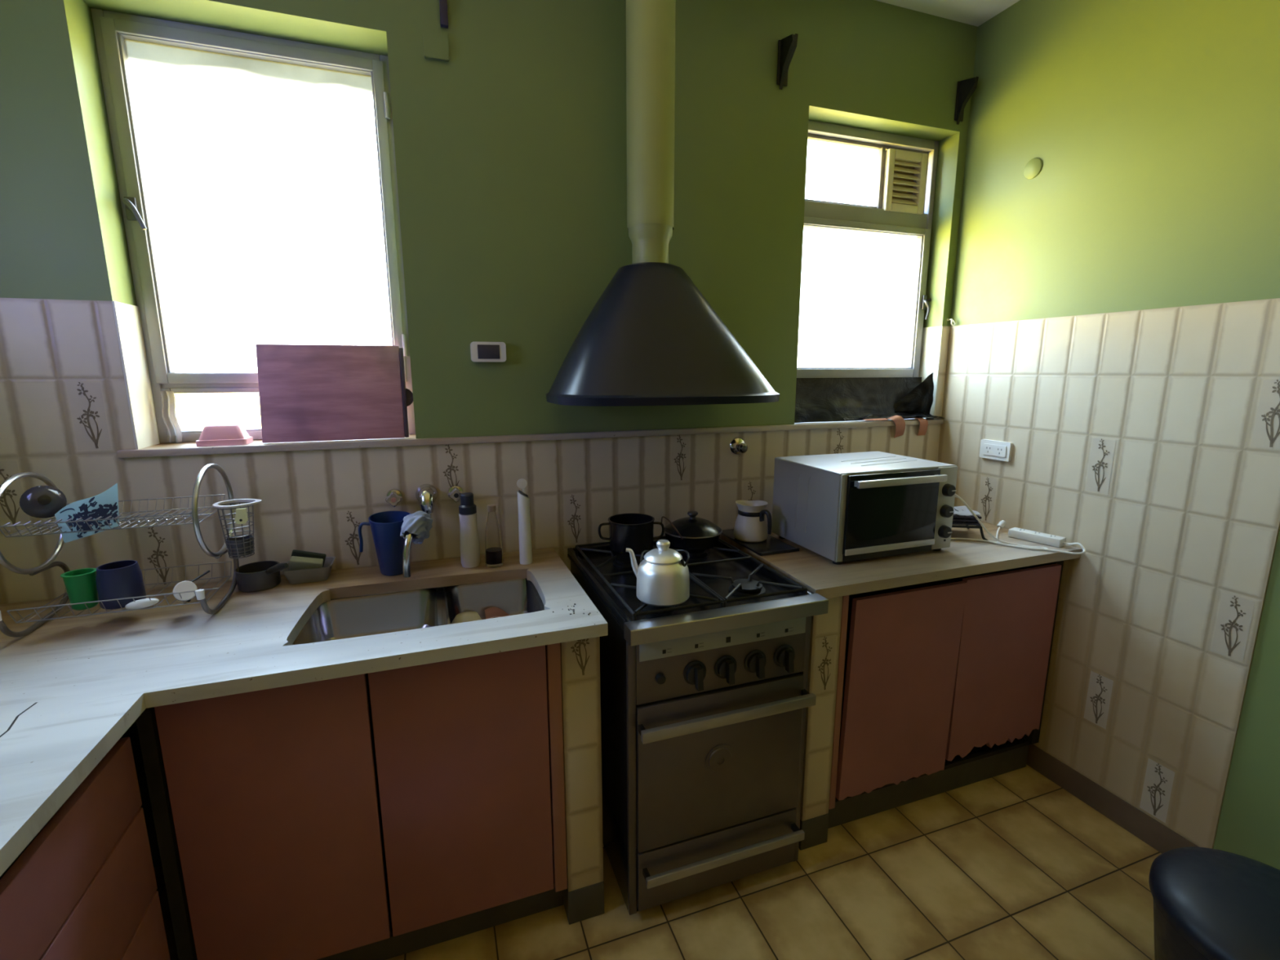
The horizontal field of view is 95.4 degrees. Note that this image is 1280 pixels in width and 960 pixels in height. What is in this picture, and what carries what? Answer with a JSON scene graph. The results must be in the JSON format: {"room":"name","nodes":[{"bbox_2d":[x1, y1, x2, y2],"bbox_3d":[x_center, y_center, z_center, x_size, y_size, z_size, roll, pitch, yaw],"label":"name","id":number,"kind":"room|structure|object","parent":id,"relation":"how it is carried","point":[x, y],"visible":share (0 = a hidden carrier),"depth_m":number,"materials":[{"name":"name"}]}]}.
{"room":"kitchen","nodes":[
{"label":"kitchen","id":0,"kind":"room"},
{"bbox_2d":[0,0,977,867],"bbox_3d":[-0.308,-0.294,2.098,3.773,2.830,0.267,-4,11,-19],"label":"wall","id":1,"kind":"structure","parent":0,"point":[511,150],"depth_m":1.83,"materials":[{"name":"green paint"}]},
{"bbox_2d":[90,8,415,443],"bbox_3d":[-1.096,-0.695,1.746,0.720,1.145,0.132,-4,11,-19],"label":"window","id":2,"kind":"structure","parent":1,"relation":"in","point":[121,38],"depth_m":1.67,"materials":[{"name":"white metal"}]},
{"bbox_2d":[160,391,182,442],"bbox_3d":[-1.386,-0.186,1.719,0.043,0.150,0.012,-4,11,-19],"label":"curtain","id":3,"kind":"object","parent":2,"relation":"hanging from","point":[171,431],"depth_m":1.72,"materials":[{"name":"grey fabric"}]},
{"bbox_2d":[385,484,462,577],"bbox_3d":[-0.649,0.143,1.775,0.234,0.221,0.256,-4,11,-19],"label":"mixer tap","id":4,"kind":"object","parent":1,"relation":"attached to","point":[426,495],"visible":0.78,"depth_m":1.82,"materials":[{"name":"silver metal"}]},
{"bbox_2d":[400,511,432,544],"bbox_3d":[-0.664,0.145,1.734,0.073,0.094,0.154,0,11,-1],"label":"cloth","id":5,"kind":"object","parent":4,"relation":"hanging from","point":[419,523],"visible":0.91,"depth_m":1.70,"materials":[{"name":"white fabric"}]},
{"bbox_2d":[422,31,448,62],"bbox_3d":[-0.587,-1.246,1.676,0.068,0.065,0.012,-4,11,-19],"label":"junction box cover","id":6,"kind":"object","parent":1,"relation":"attached to","point":[435,45],"visible":1,"depth_m":1.67,"materials":[{"name":"green paint"}]},
{"bbox_2d":[439,0,448,28],"bbox_3d":[-0.561,-1.470,1.640,0.021,0.344,0.018,-4,11,-19],"label":"cable trunking","id":7,"kind":"object","parent":1,"relation":"attached to","point":[442,3],"visible":1,"depth_m":1.66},
{"bbox_2d":[470,341,506,361],"bbox_3d":[-0.484,-0.409,1.861,0.108,0.062,0.027,-4,11,-19],"label":"wall thermostat","id":8,"kind":"object","parent":1,"relation":"attached to","point":[480,351],"visible":1,"depth_m":1.85,"materials":[{"name":"white plastic"}]},
{"bbox_2d":[111,301,942,449],"bbox_3d":[-0.076,-0.380,2.099,2.836,0.393,0.140,-4,11,-19],"label":"trim","id":9,"kind":"structure","parent":1,"relation":"attached to","point":[126,317],"depth_m":1.65,"materials":[{"name":"paint"}]},
{"bbox_2d":[116,417,943,457],"bbox_3d":[-0.085,-0.181,2.161,2.912,0.021,0.220,-4,11,-19],"label":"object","id":10,"kind":"structure","parent":1,"relation":"attached to","point":[167,449],"depth_m":1.86,"materials":[{"name":"stone"}]},
{"bbox_2d":[195,424,253,446],"bbox_3d":[-1.219,-0.133,1.709,0.124,0.056,0.082,-4,11,-19],"label":"container","id":11,"kind":"object","parent":10,"relation":"on","point":[217,434],"visible":1,"depth_m":1.68,"materials":[{"name":"plastic"}]},
{"bbox_2d":[255,343,413,443],"bbox_3d":[-0.926,-0.270,1.795,0.426,0.288,0.076,-4,11,-19],"label":"wooden board","id":12,"kind":"object","parent":10,"relation":"on","point":[308,393],"visible":0.98,"depth_m":1.78,"materials":[{"name":"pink wood"}]},
{"bbox_2d":[560,636,604,924],"bbox_3d":[-0.253,0.753,1.839,0.103,0.868,0.616,-4,11,-19],"label":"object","id":13,"kind":"structure","parent":1,"relation":"attached to","point":[584,896],"depth_m":1.55,"materials":[{"name":"tile"}]},
{"bbox_2d":[546,262,779,406],"bbox_3d":[0.075,-0.456,1.811,0.721,0.416,0.474,-4,11,-19],"label":"range hood","id":14,"kind":"object","parent":1,"relation":"attached to","point":[651,337],"visible":1,"depth_m":1.68,"materials":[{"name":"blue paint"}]},
{"bbox_2d":[626,0,675,263],"bbox_3d":[0.032,-1.156,1.740,0.145,1.003,0.145,-4,11,-19],"label":"flue pipe","id":15,"kind":"object","parent":14,"relation":"attached to","point":[650,24],"visible":0.93,"depth_m":1.70,"materials":[{"name":"metal"}]},
{"bbox_2d":[729,436,747,454],"bbox_3d":[0.384,-0.126,2.210,0.068,0.068,0.050,-4,11,-19],"label":"shutoff valve","id":16,"kind":"object","parent":1,"relation":"attached to","point":[738,446],"visible":1,"depth_m":2.22,"materials":[{"name":"silver metal"}]},
{"bbox_2d":[776,33,798,89],"bbox_3d":[0.511,-1.440,2.001,0.042,0.155,0.080,-4,11,-19],"label":"curtain bracket","id":17,"kind":"object","parent":1,"relation":"attached to","point":[787,46],"visible":1,"depth_m":2.01,"materials":[{"name":"black metal"}]},
{"bbox_2d":[798,595,842,850],"bbox_3d":[0.458,0.705,2.088,0.103,0.868,0.616,-4,11,-19],"label":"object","id":18,"kind":"structure","parent":1,"relation":"attached to","point":[825,628],"depth_m":1.80,"materials":[{"name":"tile"}]},
{"bbox_2d":[796,120,938,377],"bbox_3d":[0.910,-0.826,2.419,0.710,1.145,0.126,-4,11,-19],"label":"window","id":19,"kind":"structure","parent":1,"relation":"in","point":[905,174],"depth_m":2.41,"materials":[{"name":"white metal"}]},
{"bbox_2d":[881,148,928,214],"bbox_3d":[1.094,-1.232,2.419,0.198,0.234,0.040,-4,11,-19],"label":"vent grille","id":20,"kind":"object","parent":19,"relation":"attached to","point":[904,171],"depth_m":2.41,"materials":[{"name":"plastic"}]},
{"bbox_2d":[794,373,945,438],"bbox_3d":[0.955,-0.311,2.438,0.736,0.274,0.120,-4,11,-19],"label":"plastic sheet","id":21,"kind":"object","parent":1,"relation":"attached to","point":[896,399],"visible":0.94,"depth_m":2.47,"materials":[{"name":"black plastic"}]},
{"bbox_2d":[954,76,978,124],"bbox_3d":[1.278,-1.482,2.271,0.042,0.155,0.080,-4,11,-19],"label":"curtain bracket","id":22,"kind":"object","parent":1,"relation":"attached to","point":[966,88],"visible":1,"depth_m":2.28,"materials":[{"name":"black metal"}]},
{"bbox_2d":[153,764,1161,959],"bbox_3d":[0.281,1.448,0.752,3.773,0.100,3.760,-4,11,-19],"label":"floor","id":23,"kind":"structure","parent":0,"point":[1011,865],"depth_m":1.69,"materials":[{"name":"tile"}]},
{"bbox_2d":[0,737,170,959],"bbox_3d":[-1.116,1.026,0.577,0.641,0.800,1.280,-4,11,-19],"label":"base cabinet","id":24,"kind":"object","parent":23,"relation":"on","point":[84,887],"visible":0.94,"depth_m":1.01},
{"bbox_2d":[136,577,567,959],"bbox_3d":[-0.704,0.789,1.653,0.873,0.866,0.562,-4,11,-19],"label":"base cabinet","id":25,"kind":"object","parent":23,"relation":"on","point":[308,820],"visible":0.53,"depth_m":1.37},
{"bbox_2d":[0,547,608,876],"bbox_3d":[-0.756,0.470,0.912,1.635,0.032,1.892,-4,11,-19],"label":"countertop","id":26,"kind":"structure","parent":25,"relation":"on","point":[71,688],"depth_m":1.30,"materials":[{"name":"white stone"}]},
{"bbox_2d":[0,463,239,637],"bbox_3d":[-1.298,0.158,1.474,0.398,0.374,0.327,-4,11,-19],"label":"dish rack","id":27,"kind":"object","parent":26,"relation":"on","point":[200,594],"visible":0.89,"depth_m":1.43,"materials":[{"name":"silver metal"}]},
{"bbox_2d":[19,485,66,518],"bbox_3d":[-1.472,0.056,1.433,0.072,0.079,0.064,-4,11,-19],"label":"lid","id":28,"kind":"object","parent":27,"relation":"in","point":[39,501],"visible":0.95,"depth_m":1.43,"materials":[{"name":"silver metal"}]},
{"bbox_2d":[60,568,98,610],"bbox_3d":[-1.355,0.267,1.415,0.065,0.089,0.065,-4,11,-19],"label":"plastic cup","id":29,"kind":"object","parent":27,"relation":"in","point":[80,584],"visible":0.84,"depth_m":1.40,"materials":[{"name":"green plastic"}]},
{"bbox_2d":[54,483,119,542],"bbox_3d":[-1.308,0.079,1.379,0.128,0.138,0.014,-4,11,-19],"label":"sheet","id":30,"kind":"object","parent":27,"relation":"in","point":[104,504],"visible":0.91,"depth_m":1.38,"materials":[{"name":"blue fabric"}]},
{"bbox_2d":[59,497,117,537],"bbox_3d":[-1.304,0.088,1.379,0.109,0.097,0.010,-4,11,-21],"label":"print","id":31,"kind":"object","parent":30,"relation":"attached to","point":[95,508],"depth_m":1.38},
{"bbox_2d":[0,493,225,537],"bbox_3d":[-1.302,0.084,1.472,0.371,0.038,0.234,-4,11,-19],"label":"basket","id":32,"kind":"object","parent":27,"relation":"on","point":[194,508],"depth_m":1.41,"materials":[{"name":"metal"}]},
{"bbox_2d":[6,560,231,623],"bbox_3d":[-1.294,0.282,1.488,0.371,0.040,0.238,-4,11,-19],"label":"basket","id":33,"kind":"object","parent":27,"relation":"on","point":[65,596],"depth_m":1.43,"materials":[{"name":"metal"}]},
{"bbox_2d":[95,560,146,609],"bbox_3d":[-1.282,0.255,1.453,0.088,0.098,0.113,2,11,12],"label":"mug","id":34,"kind":"object","parent":27,"relation":"in","point":[119,579],"visible":0.95,"depth_m":1.41,"materials":[{"name":"blue ceramic"}]},
{"bbox_2d":[124,598,159,608],"bbox_3d":[-1.206,0.299,1.411,0.066,0.022,0.029,-4,11,-19],"label":"soap dish","id":35,"kind":"object","parent":27,"relation":"in","point":[141,603],"visible":1,"depth_m":1.40,"materials":[{"name":"white ceramic"}]},
{"bbox_2d":[173,581,197,602],"bbox_3d":[-1.146,0.283,1.468,0.048,0.069,0.082,-9,14,-39],"label":"lid","id":36,"kind":"object","parent":27,"relation":"in","point":[184,586],"visible":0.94,"depth_m":1.44,"materials":[{"name":"white plastic"}]},
{"bbox_2d":[186,570,209,602],"bbox_3d":[-1.172,0.278,1.520,0.046,0.033,0.159,-4,11,-19],"label":"serving spoon","id":37,"kind":"object","parent":27,"relation":"in","point":[207,571],"visible":0.27,"depth_m":1.56,"materials":[{"name":"black plastic"}]},
{"bbox_2d":[212,498,262,558],"bbox_3d":[-1.073,0.131,1.559,0.138,0.146,0.138,-4,11,-19],"label":"utensil basket","id":38,"kind":"object","parent":27,"relation":"hanging from","point":[240,545],"depth_m":1.54,"materials":[{"name":"plastic"}]},
{"bbox_2d":[226,534,253,556],"bbox_3d":[-1.074,0.177,1.567,0.062,0.045,0.062,-4,11,-19],"label":"cup","id":39,"kind":"object","parent":38,"relation":"in","point":[240,545],"depth_m":1.55,"materials":[{"name":"grey plastic"}]},
{"bbox_2d":[234,560,288,591],"bbox_3d":[-1.052,0.260,1.668,0.219,0.100,0.112,3,11,15],"label":"saucepan","id":40,"kind":"object","parent":26,"relation":"on","point":[256,576],"visible":1,"depth_m":1.65,"materials":[{"name":"black metal"}]},
{"bbox_2d":[280,556,335,584],"bbox_3d":[-0.988,0.273,1.744,0.132,0.047,0.106,-4,11,-19],"label":"tray","id":41,"kind":"object","parent":26,"relation":"on","point":[322,574],"visible":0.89,"depth_m":1.71,"materials":[{"name":"grey plastic"}]},
{"bbox_2d":[289,555,323,570],"bbox_3d":[-0.989,0.255,1.728,0.093,0.071,0.043,-4,11,-19],"label":"sponge","id":42,"kind":"object","parent":41,"relation":"in","point":[295,562],"visible":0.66,"depth_m":1.71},
{"bbox_2d":[291,549,326,565],"bbox_3d":[-0.995,0.236,1.747,0.097,0.067,0.021,-5,12,-25],"label":"pad","id":43,"kind":"object","parent":41,"relation":"in","point":[295,553],"visible":0.57,"depth_m":1.74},
{"bbox_2d":[358,511,410,575],"bbox_3d":[-0.767,0.195,1.789,0.136,0.181,0.121,3,11,15],"label":"jug","id":44,"kind":"object","parent":26,"relation":"on","point":[385,526],"visible":0.88,"depth_m":1.75,"materials":[{"name":"plastic"}]},
{"bbox_2d":[292,578,546,706],"bbox_3d":[-0.577,0.441,1.616,0.695,0.140,0.465,-4,11,-19],"label":"sink","id":45,"kind":"object","parent":26,"relation":"in","point":[342,618],"visible":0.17,"depth_m":1.77,"materials":[{"name":"metal"}]},
{"bbox_2d":[450,611,481,624],"bbox_3d":[-0.523,0.442,1.769,0.103,0.080,0.100,-4,11,-19],"label":"ball","id":46,"kind":"object","parent":45,"relation":"in","point":[466,616],"visible":0.38,"depth_m":1.75,"materials":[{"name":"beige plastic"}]},
{"bbox_2d":[484,607,509,618],"bbox_3d":[-0.420,0.438,1.789,0.100,0.079,0.120,-4,11,-19],"label":"cloth","id":47,"kind":"object","parent":45,"relation":"in","point":[491,612],"visible":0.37,"depth_m":1.82,"materials":[{"name":"orange fabric"}]},
{"bbox_2d":[458,492,479,568],"bbox_3d":[-0.541,0.158,1.843,0.060,0.235,0.060,-4,11,-19],"label":"bottle","id":48,"kind":"object","parent":26,"relation":"on","point":[468,534],"visible":1,"depth_m":1.82,"materials":[{"name":"white plastic"}]},
{"bbox_2d":[484,504,503,567],"bbox_3d":[-0.467,0.175,1.852,0.058,0.197,0.058,-4,11,-19],"label":"glass bottle","id":49,"kind":"object","parent":26,"relation":"on","point":[494,557],"visible":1,"depth_m":1.83,"materials":[{"name":"clear glass"}]},
{"bbox_2d":[516,478,532,564],"bbox_3d":[-0.370,0.131,1.863,0.041,0.279,0.041,0,11,0],"label":"bottle","id":50,"kind":"object","parent":26,"relation":"on","point":[523,500],"visible":1,"depth_m":1.85,"materials":[{"name":"white plastic"}]},
{"bbox_2d":[552,603,597,624],"bbox_3d":[-0.149,0.342,1.496,0.139,0.002,0.074,7,13,33],"label":"crumbs","id":51,"kind":"object","parent":26,"relation":"on","point":[573,610],"visible":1,"depth_m":1.50,"materials":[{"name":"brown food"}]},
{"bbox_2d":[567,536,828,915],"bbox_3d":[0.127,0.715,1.894,0.566,0.920,0.708,-4,11,-19],"label":"stove","id":52,"kind":"object","parent":23,"relation":"on","point":[705,698],"visible":0.81,"depth_m":1.60,"materials":[{"name":"grey metal"}]},
{"bbox_2d":[598,513,664,554],"bbox_3d":[-0.029,0.181,1.974,0.157,0.103,0.165,10,14,42],"label":"cooking pot","id":53,"kind":"object","parent":52,"relation":"on","point":[634,531],"visible":0.98,"depth_m":1.92,"materials":[{"name":"black metal"}]},
{"bbox_2d":[626,539,689,606],"bbox_3d":[0.060,0.235,1.550,0.151,0.156,0.150,8,13,38],"label":"kettle","id":54,"kind":"object","parent":52,"relation":"on","point":[663,580],"visible":1,"depth_m":1.50,"materials":[{"name":"metal"}]},
{"bbox_2d":[661,511,722,550],"bbox_3d":[0.180,0.166,2.025,0.212,0.113,0.207,-4,11,-19],"label":"frying pan","id":55,"kind":"object","parent":52,"relation":"on","point":[692,532],"visible":0.95,"depth_m":1.96,"materials":[{"name":"black metal"}]},
{"bbox_2d":[827,560,1063,828],"bbox_3d":[0.975,0.676,2.237,0.970,0.866,0.568,-4,11,-19],"label":"base cabinet","id":56,"kind":"object","parent":23,"relation":"on","point":[941,685],"visible":0.72,"depth_m":1.96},
{"bbox_2d":[719,521,1081,598],"bbox_3d":[0.910,0.235,2.141,1.104,0.032,0.654,-4,11,-19],"label":"countertop","id":57,"kind":"structure","parent":56,"relation":"on","point":[817,573],"depth_m":1.89,"materials":[{"name":"white stone"}]},
{"bbox_2d":[720,528,799,555],"bbox_3d":[0.424,0.218,2.120,0.154,0.012,0.315,-4,11,-19],"label":"baking tray","id":58,"kind":"object","parent":57,"relation":"on","point":[771,545],"visible":0.76,"depth_m":2.04,"materials":[{"name":"black metal"}]},
{"bbox_2d":[733,500,772,542],"bbox_3d":[0.404,0.149,2.111,0.124,0.134,0.140,0,11,0],"label":"pitcher","id":59,"kind":"object","parent":58,"relation":"on","point":[750,525],"visible":1,"depth_m":2.07,"materials":[{"name":"beige ceramic"}]},
{"bbox_2d":[771,451,957,564],"bbox_3d":[0.785,0.084,2.044,0.476,0.301,0.413,-4,11,-19],"label":"toaster oven","id":60,"kind":"object","parent":57,"relation":"on","point":[841,507],"visible":1,"depth_m":1.90,"materials":[{"name":"silver metal"}]},
{"bbox_2d":[955,493,1047,550],"bbox_3d":[1.214,0.119,2.070,0.419,0.222,0.064,3,11,18],"label":"power cable","id":61,"kind":"object","parent":60,"relation":"attached to","point":[1006,544],"visible":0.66,"depth_m":2.07,"materials":[{"name":"white plastic"}]},
{"bbox_2d":[951,508,987,540],"bbox_3d":[1.192,0.161,2.204,0.177,0.089,0.189,2,11,11],"label":"stand","id":62,"kind":"object","parent":57,"relation":"on","point":[958,521],"visible":0.44,"depth_m":2.13,"materials":[{"name":"black metal"}]},
{"bbox_2d":[953,506,980,515],"bbox_3d":[1.191,0.115,2.195,0.128,0.012,0.137,2,11,12],"label":"folded napkin","id":63,"kind":"object","parent":62,"relation":"on","point":[966,512],"visible":0.5,"depth_m":2.17,"materials":[{"name":"white paper"}]},
{"bbox_2d":[995,520,1006,542],"bbox_3d":[1.344,0.189,2.184,0.029,0.040,0.209,8,13,36],"label":"plug","id":64,"kind":"object","parent":57,"relation":"on","point":[1002,524],"visible":0.88,"depth_m":2.24,"materials":[{"name":"white plastic"}]},
{"bbox_2d":[951,527,1085,555],"bbox_3d":[1.338,0.206,2.123,0.445,0.031,0.199,5,12,25],"label":"power strip","id":65,"kind":"object","parent":57,"relation":"on","point":[1015,532],"visible":0.92,"depth_m":2.09,"materials":[{"name":"white plastic"}]},
{"bbox_2d":[1148,846,1279,959],"bbox_3d":[1.372,1.100,1.293,0.397,0.377,0.397,-4,11,-19],"label":"waste bin","id":66,"kind":"object","parent":23,"relation":"on","point":[1210,904],"visible":1,"depth_m":1.29,"materials":[{"name":"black plastic"}]},
{"bbox_2d":[875,0,1019,26],"bbox_3d":[0.275,-1.456,0.206,3.773,0.150,3.760,-4,11,-19],"label":"ceiling","id":67,"kind":"structure","parent":0,"point":[972,12],"depth_m":2.16,"materials":[{"name":"white paint"}]},
{"bbox_2d":[937,0,1279,870],"bbox_3d":[1.957,-0.105,1.069,0.207,2.830,3.760,-4,11,-19],"label":"wall","id":68,"kind":"structure","parent":0,"point":[1115,312],"depth_m":1.84,"materials":[{"name":"beige tile"}]},
{"bbox_2d":[946,318,955,325],"bbox_3d":[1.310,-0.666,2.458,0.025,0.034,0.037,-4,11,-19],"label":"hook","id":69,"kind":"object","parent":68,"relation":"attached to","point":[948,319],"visible":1,"depth_m":2.45,"materials":[{"name":"white plastic"}]},
{"bbox_2d":[979,439,1013,461],"bbox_3d":[1.406,-0.118,2.306,0.015,0.074,0.130,-4,11,-19],"label":"wall socket","id":70,"kind":"object","parent":68,"relation":"attached to","point":[989,449],"visible":1,"depth_m":2.30,"materials":[{"name":"white plastic"}]},
{"bbox_2d":[1023,157,1042,179],"bbox_3d":[1.420,-1.127,2.106,0.005,0.070,0.070,-4,11,-19],"label":"round cover plate","id":71,"kind":"object","parent":68,"relation":"attached to","point":[1033,168],"visible":1,"depth_m":2.10,"materials":[{"name":"green paint"}]},
{"bbox_2d":[1026,744,1199,853],"bbox_3d":[1.875,1.250,1.260,0.010,0.095,3.300,-4,11,-19],"label":"baseboard","id":72,"kind":"structure","parent":68,"relation":"attached to","point":[1148,829],"depth_m":2.00,"materials":[{"name":"brown tile"}]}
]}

